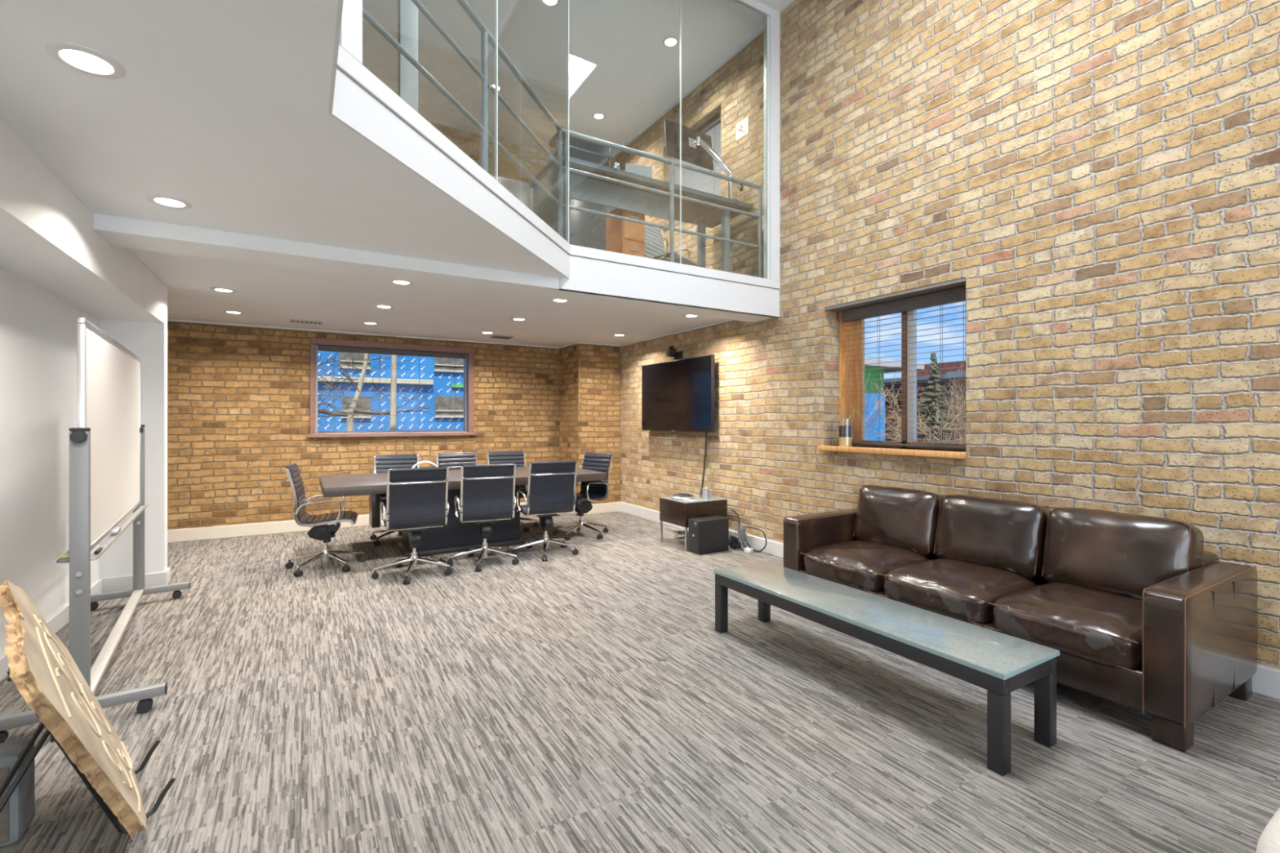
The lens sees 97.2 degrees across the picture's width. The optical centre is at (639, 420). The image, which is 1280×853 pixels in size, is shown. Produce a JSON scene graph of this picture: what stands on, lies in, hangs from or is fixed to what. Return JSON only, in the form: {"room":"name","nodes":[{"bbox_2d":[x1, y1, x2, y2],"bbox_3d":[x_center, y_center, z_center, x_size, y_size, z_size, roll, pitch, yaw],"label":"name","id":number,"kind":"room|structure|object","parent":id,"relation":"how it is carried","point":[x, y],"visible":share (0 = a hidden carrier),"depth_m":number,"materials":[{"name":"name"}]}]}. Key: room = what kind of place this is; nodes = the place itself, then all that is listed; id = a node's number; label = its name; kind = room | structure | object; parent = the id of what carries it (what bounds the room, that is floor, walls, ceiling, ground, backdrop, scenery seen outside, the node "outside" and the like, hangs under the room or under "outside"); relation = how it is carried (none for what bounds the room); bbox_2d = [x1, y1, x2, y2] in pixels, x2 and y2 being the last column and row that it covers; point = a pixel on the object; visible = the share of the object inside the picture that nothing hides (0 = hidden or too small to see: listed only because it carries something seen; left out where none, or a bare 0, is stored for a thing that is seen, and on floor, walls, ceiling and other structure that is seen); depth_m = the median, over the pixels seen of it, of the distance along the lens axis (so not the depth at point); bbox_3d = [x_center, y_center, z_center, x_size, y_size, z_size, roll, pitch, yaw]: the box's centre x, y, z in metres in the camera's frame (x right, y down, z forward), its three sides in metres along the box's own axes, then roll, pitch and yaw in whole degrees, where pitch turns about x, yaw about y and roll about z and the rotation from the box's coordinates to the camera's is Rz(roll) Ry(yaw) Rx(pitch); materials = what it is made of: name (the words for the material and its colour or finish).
{"room":"office meeting room","nodes":[
{"label":"office meeting room","id":0,"kind":"room"},
{"bbox_2d":[0,268,99,657],"bbox_3d":[-1.692,0.116,-0.042,0.150,2.568,10.670,0,0,-31],"label":"wall","id":1,"kind":"structure","parent":0,"point":[38,328],"depth_m":3.48,"materials":[{"name":"white paint"}]},
{"bbox_2d":[0,120,164,323],"bbox_3d":[-1.454,-0.996,0.101,0.404,0.344,10.670,0,0,-31],"label":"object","id":2,"kind":"structure","parent":1,"relation":"attached to","point":[49,240],"depth_m":2.94,"materials":[{"name":"white paint"}]},
{"bbox_2d":[0,567,170,681],"bbox_3d":[-1.485,1.340,0.169,0.422,0.120,10.818,0,0,-31],"label":"baseboard","id":3,"kind":"structure","parent":1,"relation":"attached to","point":[56,622],"depth_m":4.58,"materials":[{"name":"grey"}]},
{"bbox_2d":[99,284,167,578],"bbox_3d":[-4.298,0.116,4.692,0.554,2.568,0.130,0,0,-31],"label":"wall","id":4,"kind":"structure","parent":0,"point":[148,340],"depth_m":4.73,"materials":[{"name":"white paint"}]},
{"bbox_2d":[167,121,559,529],"bbox_3d":[-4.052,-1.400,7.454,7.726,5.600,0.300,0,0,-31],"label":"wall","id":5,"kind":"structure","parent":0,"point":[238,397],"depth_m":7.03,"materials":[{"name":"brick"}]},
{"bbox_2d":[306,337,476,437],"bbox_3d":[-3.364,-0.417,7.797,2.130,1.275,0.300,0,0,-31],"label":"window","id":6,"kind":"structure","parent":5,"relation":"in","point":[468,367],"depth_m":7.70,"materials":[{"name":"brown wood"}]},
{"bbox_2d":[317,345,465,433],"bbox_3d":[-3.384,-0.408,7.831,1.886,1.150,0.060,0,0,-31],"label":"blind","id":7,"kind":"object","parent":6,"relation":"attached to","point":[320,348],"visible":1,"depth_m":7.74,"materials":[{"name":"brown"}]},
{"bbox_2d":[167,502,619,542],"bbox_3d":[-3.798,1.327,6.997,7.691,0.145,0.744,0,0,-31],"label":"baseboard","id":8,"kind":"structure","parent":5,"relation":"attached to","point":[282,526],"depth_m":6.87,"materials":[{"name":"beige"}]},
{"bbox_2d":[167,319,733,348],"bbox_3d":[-3.179,-1.149,7.241,8.552,0.018,3.016,0,0,-6],"label":"trim","id":9,"kind":"structure","parent":5,"relation":"attached to","point":[173,320],"depth_m":7.50,"materials":[{"name":"paint"}]},
{"bbox_2d":[0,0,772,346],"bbox_3d":[-0.674,-1.254,1.827,7.726,0.192,12.826,0,0,-31],"label":"ceiling","id":10,"kind":"structure","parent":0,"point":[220,108],"depth_m":2.57,"materials":[{"name":"paint"}]},
{"bbox_2d":[44,41,125,79],"bbox_3d":[-1.780,-1.155,1.817,0.186,0.007,0.186,0,0,-31],"label":"recessed light","id":11,"kind":"object","parent":10,"relation":"in","point":[82,59],"visible":1,"depth_m":1.81,"materials":[{"name":"grey plastic"}]},
{"bbox_2d":[146,195,192,208],"bbox_3d":[-2.490,-1.155,2.989,0.186,0.007,0.186,0,0,-31],"label":"recessed light","id":12,"kind":"object","parent":10,"relation":"in","point":[162,200],"visible":1,"depth_m":2.98,"materials":[{"name":"grey plastic"}]},
{"bbox_2d":[210,287,236,293],"bbox_3d":[-3.697,-1.155,5.012,0.186,0.007,0.186,0,0,-31],"label":"recessed light","id":13,"kind":"object","parent":10,"relation":"in","point":[216,289],"visible":1,"depth_m":5.00,"materials":[{"name":"grey"}]},
{"bbox_2d":[222,310,244,314],"bbox_3d":[-4.346,-1.155,6.034,0.186,0.007,0.186,0,0,-31],"label":"recessed light","id":14,"kind":"object","parent":10,"relation":"in","point":[224,311],"visible":1,"depth_m":6.03,"materials":[{"name":"grey plastic"}]},
{"bbox_2d":[289,319,323,324],"bbox_3d":[-3.902,-1.150,6.603,0.330,0.016,0.130,0,0,-31],"label":"ceiling vent","id":15,"kind":"object","parent":10,"relation":"in","point":[291,320],"visible":1,"depth_m":6.58,"materials":[{"name":"grey metal"}]},
{"bbox_2d":[373,304,394,308],"bbox_3d":[-2.602,-1.155,5.735,0.186,0.007,0.186,0,0,-31],"label":"recessed light","id":16,"kind":"object","parent":10,"relation":"in","point":[381,306],"visible":1,"depth_m":5.72,"materials":[{"name":"grey"}]},
{"bbox_2d":[389,280,413,284],"bbox_3d":[-1.996,-1.155,4.721,0.186,0.007,0.186,0,0,-31],"label":"recessed light","id":17,"kind":"object","parent":10,"relation":"in","point":[394,282],"visible":0.82,"depth_m":4.73,"materials":[{"name":"grey"}]},
{"bbox_2d":[93,213,777,322],"bbox_3d":[-0.907,-1.113,4.651,5.219,0.090,0.371,0,0,-31],"label":"ceiling beam","id":18,"kind":"structure","parent":10,"relation":"attached to","point":[117,231],"depth_m":3.86,"materials":[{"name":"paint"}]},
{"bbox_2d":[489,334,514,339],"bbox_3d":[-1.908,-1.150,7.801,0.270,0.016,0.240,0,0,-31],"label":"ceiling vent","id":19,"kind":"object","parent":10,"relation":"in","point":[497,336],"visible":1,"depth_m":7.75,"materials":[{"name":"grey metal"}]},
{"bbox_2d":[328,0,779,317],"bbox_3d":[0.441,-1.206,0.881,2.967,0.277,9.730,0,0,-6],"label":"trim","id":20,"kind":"structure","parent":10,"relation":"attached to","point":[349,104],"depth_m":3.73,"materials":[{"name":"grey paint"}]},
{"bbox_2d":[550,298,569,302],"bbox_3d":[-0.769,-1.155,5.434,0.186,0.007,0.186,0,0,-31],"label":"recessed light","id":21,"kind":"object","parent":10,"relation":"in","point":[551,300],"visible":0.73,"depth_m":5.45,"materials":[{"name":"grey plastic"}]},
{"bbox_2d":[362,0,794,155],"bbox_3d":[-0.562,-4.260,1.952,8.046,0.120,13.326,0,0,-31],"label":"ceiling","id":22,"kind":"structure","parent":0,"point":[621,68],"depth_m":6.50,"materials":[{"name":"paint"}]},
{"bbox_2d":[541,0,559,6],"bbox_3d":[-0.892,-4.197,5.636,0.186,0.007,0.186,0,0,-31],"label":"recessed light","id":23,"kind":"object","parent":22,"relation":"in","point":[548,2],"visible":1,"depth_m":5.67,"materials":[{"name":"grey"}]},
{"bbox_2d":[591,112,605,119],"bbox_3d":[-0.567,-4.197,7.787,0.186,0.007,0.186,0,0,-31],"label":"recessed light","id":24,"kind":"object","parent":22,"relation":"in","point":[599,116],"visible":1,"depth_m":7.79,"materials":[{"name":"grey"}]},
{"bbox_2d":[662,35,679,47],"bbox_3d":[0.342,-4.197,6.259,0.186,0.007,0.186,0,0,-31],"label":"recessed light","id":25,"kind":"object","parent":22,"relation":"in","point":[670,41],"visible":1,"depth_m":6.25,"materials":[{"name":"grey plastic"}]},
{"bbox_2d":[0,511,1279,852],"bbox_3d":[-0.622,1.460,2.033,8.026,0.120,13.126,0,0,-31],"label":"floor","id":26,"kind":"structure","parent":0,"point":[591,700],"depth_m":2.57,"materials":[{"name":"carpet"}]},
{"bbox_2d":[0,737,34,846],"bbox_3d":[-2.226,1.250,1.833,0.340,0.300,0.146,0,0,-31],"label":"stone block","id":27,"kind":"object","parent":26,"relation":"on","point":[17,815],"visible":0.9,"depth_m":1.87,"materials":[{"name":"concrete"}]},
{"bbox_2d":[0,666,176,832],"bbox_3d":[-1.924,1.083,1.863,0.559,0.640,0.586,0,0,43],"label":"easel","id":28,"kind":"object","parent":26,"relation":"on","point":[114,820],"visible":0.51,"depth_m":1.84,"materials":[{"name":"black metal"}]},
{"bbox_2d":[0,579,146,839],"bbox_3d":[-1.930,0.948,1.908,1.026,0.817,0.358,0,0,44],"label":"stone slab","id":29,"kind":"object","parent":28,"relation":"on","point":[42,669],"visible":1,"depth_m":1.75,"materials":[{"name":"stone"}]},
{"bbox_2d":[0,317,190,743],"bbox_3d":[-3.202,0.463,3.431,0.642,1.875,2.206,0,0,-36],"label":"whiteboard","id":30,"kind":"object","parent":26,"relation":"on","point":[107,444],"visible":0.94,"depth_m":2.96,"materials":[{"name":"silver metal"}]},
{"bbox_2d":[54,549,69,565],"bbox_3d":[-3.233,0.648,3.413,0.074,0.020,2.070,0,0,-36],"label":"tray","id":31,"kind":"object","parent":30,"relation":"on","point":[57,562],"depth_m":2.58,"materials":[{"name":"silver metal"}]},
{"bbox_2d":[59,552,69,562],"bbox_3d":[-2.651,0.635,2.618,0.048,0.030,0.076,0,0,-36],"label":"eraser","id":32,"kind":"object","parent":30,"relation":"on","point":[64,557],"visible":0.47,"depth_m":2.59,"materials":[{"name":"green"}]},
{"bbox_2d":[111,527,120,535],"bbox_3d":[-2.993,0.633,3.223,0.030,0.030,0.120,0,0,-36],"label":"eraser","id":33,"kind":"object","parent":30,"relation":"on","point":[115,531],"visible":0.92,"depth_m":3.18,"materials":[{"name":"white plastic"}]},
{"bbox_2d":[90,504,147,560],"bbox_3d":[-3.169,0.647,3.466,0.038,0.015,2.060,0,0,-36],"label":"tray","id":34,"kind":"object","parent":30,"relation":"on","point":[106,544],"depth_m":3.25,"materials":[{"name":"silver metal"}]},
{"bbox_2d":[284,462,365,577],"bbox_3d":[-3.005,0.906,5.399,0.686,0.987,0.652,0,0,-24],"label":"office chair","id":35,"kind":"object","parent":26,"relation":"on","point":[325,526],"visible":1,"depth_m":5.30,"materials":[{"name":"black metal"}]},
{"bbox_2d":[369,453,418,546],"bbox_3d":[-2.784,0.906,6.610,0.652,0.987,0.686,0,0,-31],"label":"office chair","id":36,"kind":"object","parent":26,"relation":"on","point":[382,463],"visible":0.19,"depth_m":6.74,"materials":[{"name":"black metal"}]},
{"bbox_2d":[371,466,452,584],"bbox_3d":[-2.080,0.906,5.133,0.652,0.987,0.686,0,0,-29],"label":"office chair","id":37,"kind":"object","parent":26,"relation":"on","point":[416,500],"visible":1,"depth_m":4.97,"materials":[{"name":"black leather"}]},
{"bbox_2d":[435,452,477,470],"bbox_3d":[-2.175,0.906,6.976,0.652,0.987,0.686,0,0,-31],"label":"office chair","id":38,"kind":"object","parent":26,"relation":"on","point":[450,460],"visible":0.15,"depth_m":7.15,"materials":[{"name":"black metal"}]},
{"bbox_2d":[319,466,606,556],"bbox_3d":[-1.993,1.009,6.490,2.915,0.782,1.350,0,0,-31],"label":"conference table","id":39,"kind":"object","parent":26,"relation":"on","point":[457,536],"visible":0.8,"depth_m":5.99,"materials":[{"name":"brown wood"}]},
{"bbox_2d":[411,461,437,468],"bbox_3d":[-2.369,0.532,6.218,0.340,0.172,0.200,0,0,-31],"label":"tray","id":40,"kind":"object","parent":39,"relation":"on","point":[420,462],"visible":0.38,"depth_m":6.21,"materials":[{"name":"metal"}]},
{"bbox_2d":[447,463,519,571],"bbox_3d":[-1.550,0.906,5.542,0.652,0.987,0.686,0,0,-23],"label":"office chair","id":41,"kind":"object","parent":26,"relation":"on","point":[487,491],"visible":0.99,"depth_m":5.36,"materials":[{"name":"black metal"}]},
{"bbox_2d":[486,450,538,532],"bbox_3d":[-1.635,0.906,7.299,0.652,0.987,0.686,0,0,-28],"label":"office chair","id":42,"kind":"object","parent":26,"relation":"on","point":[517,458],"visible":0.22,"depth_m":7.48,"materials":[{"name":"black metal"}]},
{"bbox_2d":[511,460,578,561],"bbox_3d":[-1.016,0.906,5.925,0.652,0.987,0.686,0,0,-26],"label":"office chair","id":43,"kind":"object","parent":26,"relation":"on","point":[551,485],"visible":1,"depth_m":5.76,"materials":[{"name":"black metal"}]},
{"bbox_2d":[552,452,613,540],"bbox_3d":[-0.692,0.906,6.857,0.652,0.987,0.686,0,0,43],"label":"office chair","id":44,"kind":"object","parent":26,"relation":"on","point":[590,491],"visible":0.81,"depth_m":6.90,"materials":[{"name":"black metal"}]},
{"bbox_2d":[559,342,620,504],"bbox_3d":[-0.787,0.116,8.826,0.715,2.568,0.709,0,0,-31],"label":"pier","id":45,"kind":"object","parent":26,"relation":"on","point":[589,375],"visible":0.64,"depth_m":8.56,"materials":[{"name":"brick"}]},
{"bbox_2d":[673,530,688,538],"bbox_3d":[0.555,1.325,6.457,0.246,0.097,0.287,0,0,-31],"label":"cable bundle","id":46,"kind":"object","parent":26,"relation":"on","point":[678,532],"visible":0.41,"depth_m":6.49,"materials":[{"name":"black plastic"}]},
{"bbox_2d":[659,493,727,551],"bbox_3d":[0.603,1.141,6.416,0.575,0.517,0.524,0,0,-31],"label":"side table","id":47,"kind":"object","parent":26,"relation":"on","point":[676,512],"visible":0.7,"depth_m":6.22,"materials":[{"name":"brown wood"}]},
{"bbox_2d":[671,493,694,500],"bbox_3d":[0.485,0.854,6.380,0.270,0.058,0.270,0,0,-31],"label":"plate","id":48,"kind":"object","parent":47,"relation":"on","point":[682,496],"visible":0.97,"depth_m":6.30,"materials":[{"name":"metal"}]},
{"bbox_2d":[702,486,711,498],"bbox_3d":[0.754,0.815,6.373,0.107,0.136,0.090,0,0,4],"label":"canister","id":49,"kind":"object","parent":47,"relation":"on","point":[706,492],"visible":1,"depth_m":6.34,"materials":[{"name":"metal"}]},
{"bbox_2d":[688,515,728,555],"bbox_3d":[0.732,1.224,6.039,0.401,0.352,0.194,0,0,-31],"label":"computer tower","id":50,"kind":"object","parent":26,"relation":"on","point":[706,535],"visible":1,"depth_m":5.95,"materials":[{"name":"black plastic"}]},
{"bbox_2d":[728,534,741,549],"bbox_3d":[1.029,1.330,6.166,0.096,0.154,0.144,0,0,-31],"label":"cable bundle","id":51,"kind":"object","parent":26,"relation":"on","point":[734,543],"visible":0.94,"depth_m":6.13,"materials":[{"name":"black plastic"}]},
{"bbox_2d":[735,524,746,550],"bbox_3d":[1.108,1.264,6.098,0.101,0.270,0.135,0,0,-31],"label":"cable bundle","id":52,"kind":"object","parent":26,"relation":"on","point":[742,535],"visible":0.99,"depth_m":6.08,"materials":[{"name":"grey plastic"}]},
{"bbox_2d":[732,509,766,551],"bbox_3d":[1.181,1.194,6.090,0.050,0.401,0.540,0,0,-31],"label":"power cable","id":53,"kind":"object","parent":26,"relation":"on","point":[749,546],"visible":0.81,"depth_m":6.02,"materials":[{"name":"black plastic"}]},
{"bbox_2d":[713,560,1059,776],"bbox_3d":[1.152,1.197,3.100,0.455,0.406,1.816,0,0,-31],"label":"coffee table","id":54,"kind":"object","parent":26,"relation":"on","point":[1000,664],"visible":1,"depth_m":2.62,"materials":[{"name":"grey glass"}]},
{"bbox_2d":[783,484,1257,752],"bbox_3d":[2.117,0.953,3.591,1.044,0.894,2.305,0,0,-31],"label":"leather sofa","id":55,"kind":"object","parent":26,"relation":"on","point":[1139,616],"visible":0.92,"depth_m":2.98,"materials":[{"name":"brown leather"}]},
{"bbox_2d":[804,540,930,591],"bbox_3d":[1.638,1.050,4.079,0.726,0.274,0.674,0,0,-31],"label":"seat cushion","id":56,"kind":"object","parent":55,"relation":"on","point":[860,565],"depth_m":3.92,"materials":[{"name":"leather"}]},
{"bbox_2d":[853,484,944,558],"bbox_3d":[1.964,0.756,4.277,0.367,0.496,0.665,0,0,-31],"label":"cushion","id":57,"kind":"object","parent":55,"relation":"on","point":[898,517],"depth_m":4.11,"materials":[{"name":"brown leather"}]},
{"bbox_2d":[883,558,1037,624],"bbox_3d":[1.981,1.050,3.510,0.725,0.273,0.674,0,0,-31],"label":"seat cushion","id":58,"kind":"object","parent":55,"relation":"on","point":[962,589],"depth_m":3.34,"materials":[{"name":"leather"}]},
{"bbox_2d":[934,494,1051,581],"bbox_3d":[2.306,0.755,3.704,0.368,0.496,0.662,0,0,-31],"label":"cushion","id":59,"kind":"object","parent":55,"relation":"on","point":[1006,535],"depth_m":3.55,"materials":[{"name":"brown leather"}]},
{"bbox_2d":[992,582,1142,669],"bbox_3d":[2.325,1.050,2.938,0.723,0.275,0.674,0,0,-31],"label":"seat cushion","id":60,"kind":"object","parent":55,"relation":"on","point":[1091,626],"depth_m":2.77,"materials":[{"name":"leather"}]},
{"bbox_2d":[1042,506,1204,599],"bbox_3d":[2.650,0.754,3.133,0.369,0.495,0.666,0,0,-31],"label":"cushion","id":61,"kind":"object","parent":55,"relation":"on","point":[1122,554],"depth_m":3.02,"materials":[{"name":"brown leather"}]},
{"bbox_2d":[1256,808,1279,852],"bbox_3d":[1.934,1.170,1.150,0.800,0.460,0.840,0,0,-31],"label":"ottoman","id":62,"kind":"object","parent":26,"relation":"on","point":[1268,842],"visible":1,"depth_m":1.34,"materials":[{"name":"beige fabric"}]},
{"bbox_2d":[604,0,1279,670],"bbox_3d":[2.698,-1.400,4.027,0.320,5.600,13.126,0,0,-31],"label":"wall","id":63,"kind":"structure","parent":0,"point":[1101,178],"depth_m":3.83,"materials":[{"name":"beige brick"}]},
{"bbox_2d":[336,44,780,289],"bbox_3d":[0.390,-1.393,0.877,3.079,0.083,9.815,0,0,-6],"label":"trim","id":64,"kind":"structure","parent":63,"relation":"attached to","point":[347,64],"depth_m":3.32,"materials":[{"name":"grey paint"}]},
{"bbox_2d":[338,0,779,280],"bbox_3d":[-0.279,-2.817,4.264,1.033,2.762,4.568,0,0,35],"label":"glass wall","id":65,"kind":"structure","parent":64,"relation":"on","point":[351,28],"depth_m":5.75,"materials":[{"name":"grey"}]},
{"bbox_2d":[666,345,682,359],"bbox_3d":[0.427,-0.881,7.343,0.159,0.172,0.210,0,0,-31],"label":"video camera","id":66,"kind":"object","parent":63,"relation":"attached to","point":[673,353],"visible":1,"depth_m":7.32,"materials":[{"name":"black plastic"}]},
{"bbox_2d":[641,354,715,432],"bbox_3d":[0.483,-0.313,7.270,0.132,0.910,1.578,0,0,-31],"label":"television","id":67,"kind":"object","parent":63,"relation":"attached to","point":[677,395],"visible":1,"depth_m":7.12,"materials":[{"name":"black plastic"}]},
{"bbox_2d":[700,432,707,493],"bbox_3d":[0.763,0.750,6.832,0.114,1.242,0.051,0,0,18],"label":"cable","id":68,"kind":"object","parent":67,"relation":"hanging from","point":[705,448],"visible":0.57,"depth_m":6.83,"materials":[{"name":"black plastic"}]},
{"bbox_2d":[603,24,764,165],"bbox_3d":[0.349,-4.175,7.608,0.020,0.050,3.966,0,0,-31],"label":"trim","id":69,"kind":"structure","parent":63,"relation":"attached to","point":[761,29],"depth_m":6.98,"materials":[{"name":"paint"}]},
{"bbox_2d":[671,112,720,226],"bbox_3d":[0.746,-3.140,7.219,0.060,1.140,1.210,0,0,-31],"label":"blind","id":70,"kind":"object","parent":63,"relation":"attached to","point":[690,179],"visible":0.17,"depth_m":7.05,"materials":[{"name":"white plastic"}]},
{"bbox_2d":[735,115,748,141],"bbox_3d":[1.140,-3.260,6.304,0.003,0.190,0.210,0,0,-31],"label":"paper note","id":71,"kind":"object","parent":63,"relation":"attached to","point":[742,126],"visible":1,"depth_m":6.30,"materials":[{"name":"beige paper"}]},
{"bbox_2d":[817,310,965,458],"bbox_3d":[2.182,-0.390,4.833,0.375,1.350,1.354,0,0,-31],"label":"window","id":72,"kind":"structure","parent":63,"relation":"in","point":[908,419],"depth_m":5.01,"materials":[{"name":"brown wood"}]},
{"bbox_2d":[815,391,861,446],"bbox_3d":[1.857,-0.015,5.181,0.140,0.500,0.484,0,0,-36],"label":"potted plant","id":73,"kind":"object","parent":72,"relation":"on","point":[845,432],"visible":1,"depth_m":5.12,"materials":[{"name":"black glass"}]},
{"bbox_2d":[842,285,965,448],"bbox_3d":[2.237,-0.404,4.793,0.071,1.253,1.218,0,0,-31],"label":"blind","id":74,"kind":"object","parent":72,"relation":"attached to","point":[957,295],"visible":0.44,"depth_m":4.69,"materials":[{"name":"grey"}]},
{"bbox_2d":[824,276,965,312],"bbox_3d":[2.207,-1.051,4.830,0.295,0.028,1.324,0,0,-31],"label":"trim","id":75,"kind":"structure","parent":63,"relation":"attached to","point":[958,282],"depth_m":4.70,"materials":[{"name":"grey metal"}]},
{"bbox_2d":[619,502,1279,700],"bbox_3d":[2.806,1.327,3.503,0.035,0.145,12.117,0,0,-31],"label":"baseboard","id":76,"kind":"structure","parent":63,"relation":"attached to","point":[1266,680],"depth_m":5.82,"materials":[{"name":"grey paint"}]},
{"bbox_3d":[-0.674,-1.401,1.827,7.726,0.099,12.826,0,0,-31],"label":"floor","id":77,"kind":"structure","parent":0,"visible":0},
{"bbox_2d":[397,0,417,112],"bbox_3d":[-1.519,-2.825,3.695,0.110,2.749,0.100,0,0,-31],"label":"column","id":78,"kind":"structure","parent":77,"relation":"on","point":[407,11],"depth_m":3.65,"materials":[{"name":"grey"}]},
{"bbox_2d":[488,173,616,250],"bbox_3d":[-1.037,-2.240,7.652,2.200,1.580,0.412,0,0,-31],"label":"storage unit","id":79,"kind":"object","parent":77,"relation":"on","point":[586,229],"visible":0.05,"depth_m":7.55,"materials":[{"name":"grey plastic"}]},
{"bbox_2d":[362,0,762,277],"bbox_3d":[-0.343,-1.961,4.475,0.927,1.022,4.290,0,0,36],"label":"loft railing","id":80,"kind":"object","parent":77,"relation":"on","point":[486,37],"visible":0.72,"depth_m":4.69,"materials":[{"name":"metal"}]},
{"bbox_2d":[605,208,644,257],"bbox_3d":[-0.147,-1.800,5.821,0.260,0.700,0.388,0,0,-31],"label":"filing cabinet","id":81,"kind":"object","parent":77,"relation":"on","point":[624,237],"visible":0.62,"depth_m":5.69,"materials":[{"name":"brown wood"}]},
{"bbox_2d":[529,155,753,271],"bbox_3d":[0.070,-1.893,5.827,2.260,0.883,0.720,0,0,-31],"label":"desk","id":82,"kind":"object","parent":77,"relation":"on","point":[584,188],"visible":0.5,"depth_m":5.52,"materials":[{"name":"grey"}]},
{"bbox_2d":[549,126,611,167],"bbox_3d":[-0.564,-2.487,5.330,0.500,0.305,0.300,0,0,-31],"label":"tray","id":83,"kind":"object","parent":82,"relation":"on","point":[579,148],"visible":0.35,"depth_m":5.28,"materials":[{"name":"grey plastic"}]},
{"bbox_2d":[549,126,611,154],"bbox_3d":[-0.564,-2.612,5.330,0.500,0.055,0.300,0,0,-31],"label":"tray","id":84,"kind":"object","parent":83,"relation":"on","point":[573,141],"depth_m":5.30,"materials":[{"name":"grey plastic"}]},
{"bbox_2d":[549,142,611,164],"bbox_3d":[-0.564,-2.498,5.330,0.500,0.055,0.300,0,0,-31],"label":"tray","id":85,"kind":"object","parent":83,"relation":"on","point":[575,152],"depth_m":5.26,"materials":[{"name":"grey plastic"}]},
{"bbox_2d":[625,163,652,177],"bbox_3d":[-0.028,-2.470,5.825,0.280,0.270,0.140,0,0,-17],"label":"file box","id":86,"kind":"object","parent":82,"relation":"on","point":[645,171],"visible":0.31,"depth_m":5.76,"materials":[{"name":"white"}]},
{"bbox_2d":[692,136,742,199],"bbox_3d":[0.867,-2.690,6.095,0.583,0.710,0.175,0,0,-13],"label":"monitor stand","id":87,"kind":"object","parent":82,"relation":"on","point":[707,148],"visible":0.79,"depth_m":6.05,"materials":[{"name":"silver metal"}]},
{"bbox_2d":[663,118,713,170],"bbox_3d":[0.546,-3.000,6.144,0.660,0.399,0.094,0,0,-35],"label":"monitor","id":88,"kind":"object","parent":87,"relation":"attached to","point":[691,153],"visible":0.82,"depth_m":6.08,"materials":[{"name":"black plastic"}]},
{"bbox_2d":[644,220,697,266],"bbox_3d":[0.359,-1.944,6.830,0.686,0.987,0.652,0,0,34],"label":"office chair","id":89,"kind":"object","parent":77,"relation":"on","point":[654,242],"visible":0.35,"depth_m":6.84,"materials":[{"name":"silver metal"}]},
{"label":"outside","id":90,"kind":"structure","parent":0,"visible":0},
{"bbox_3d":[-7.404,2.950,41.468,110.000,0.100,61.274,0,0,-31],"label":"ground","id":91,"kind":"structure","parent":90,"visible":0},
{"bbox_2d":[317,351,444,431],"bbox_3d":[-5.525,0.150,9.960,3.761,5.500,2.051,0,0,-39],"label":"bare tree","id":92,"kind":"object","parent":91,"relation":"on","point":[349,415],"visible":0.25,"depth_m":10.16,"materials":[{"name":"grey plant"}]},
{"bbox_2d":[389,355,396,431],"bbox_3d":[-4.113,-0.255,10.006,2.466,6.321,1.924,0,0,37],"label":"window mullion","id":93,"kind":"object","parent":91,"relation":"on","point":[393,371],"visible":0.02,"depth_m":10.12,"materials":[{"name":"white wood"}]},
{"bbox_2d":[317,351,924,440],"bbox_3d":[-2.158,-1.350,17.775,26.600,8.500,6.700,0,0,-31],"label":"building","id":94,"kind":"structure","parent":91,"relation":"on","point":[415,420],"depth_m":12.67,"materials":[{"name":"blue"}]},
{"bbox_2d":[864,373,935,441],"bbox_3d":[5.780,0.845,14.654,4.279,4.119,3.366,0,0,-9],"label":"bare tree","id":95,"kind":"object","parent":91,"relation":"on","point":[882,392],"visible":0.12,"depth_m":14.29,"materials":[{"name":"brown plant"}]},
{"bbox_2d":[876,371,964,443],"bbox_3d":[7.105,1.006,13.432,3.485,4.610,3.319,0,0,-44],"label":"bare tree","id":96,"kind":"object","parent":91,"relation":"on","point":[962,401],"visible":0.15,"depth_m":13.43,"materials":[{"name":"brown plant"}]},
{"bbox_2d":[884,361,964,443],"bbox_3d":[10.536,0.250,31.988,7.200,5.300,28.200,0,0,-31],"label":"brick building","id":97,"kind":"structure","parent":91,"relation":"on","point":[920,379],"depth_m":23.67,"materials":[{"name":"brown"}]},
{"bbox_2d":[884,360,964,443],"bbox_3d":[10.849,0.288,20.639,3.759,5.229,3.527,0,0,-31],"label":"bare tree","id":98,"kind":"object","parent":91,"relation":"on","point":[964,361],"visible":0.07,"depth_m":20.36,"materials":[{"name":"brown plant"}]},
{"bbox_2d":[916,351,953,442],"bbox_3d":[7.877,0.535,15.095,0.967,4.731,0.944,0,0,-31],"label":"conifer tree","id":99,"kind":"object","parent":91,"relation":"on","point":[933,383],"visible":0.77,"depth_m":15.02,"materials":[{"name":"green plant"}]},
{"bbox_2d":[928,380,964,443],"bbox_3d":[8.437,0.724,13.302,3.349,4.360,4.216,0,0,-25],"label":"bare tree","id":100,"kind":"object","parent":91,"relation":"on","point":[950,380],"visible":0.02,"depth_m":13.79,"materials":[{"name":"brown plant"}]},
{"bbox_2d":[946,370,964,443],"bbox_3d":[11.998,0.600,19.744,1.900,4.600,1.500,0,0,-31],"label":"shed","id":101,"kind":"object","parent":91,"relation":"on","point":[957,376],"visible":0.14,"depth_m":19.69,"materials":[{"name":"brown"}]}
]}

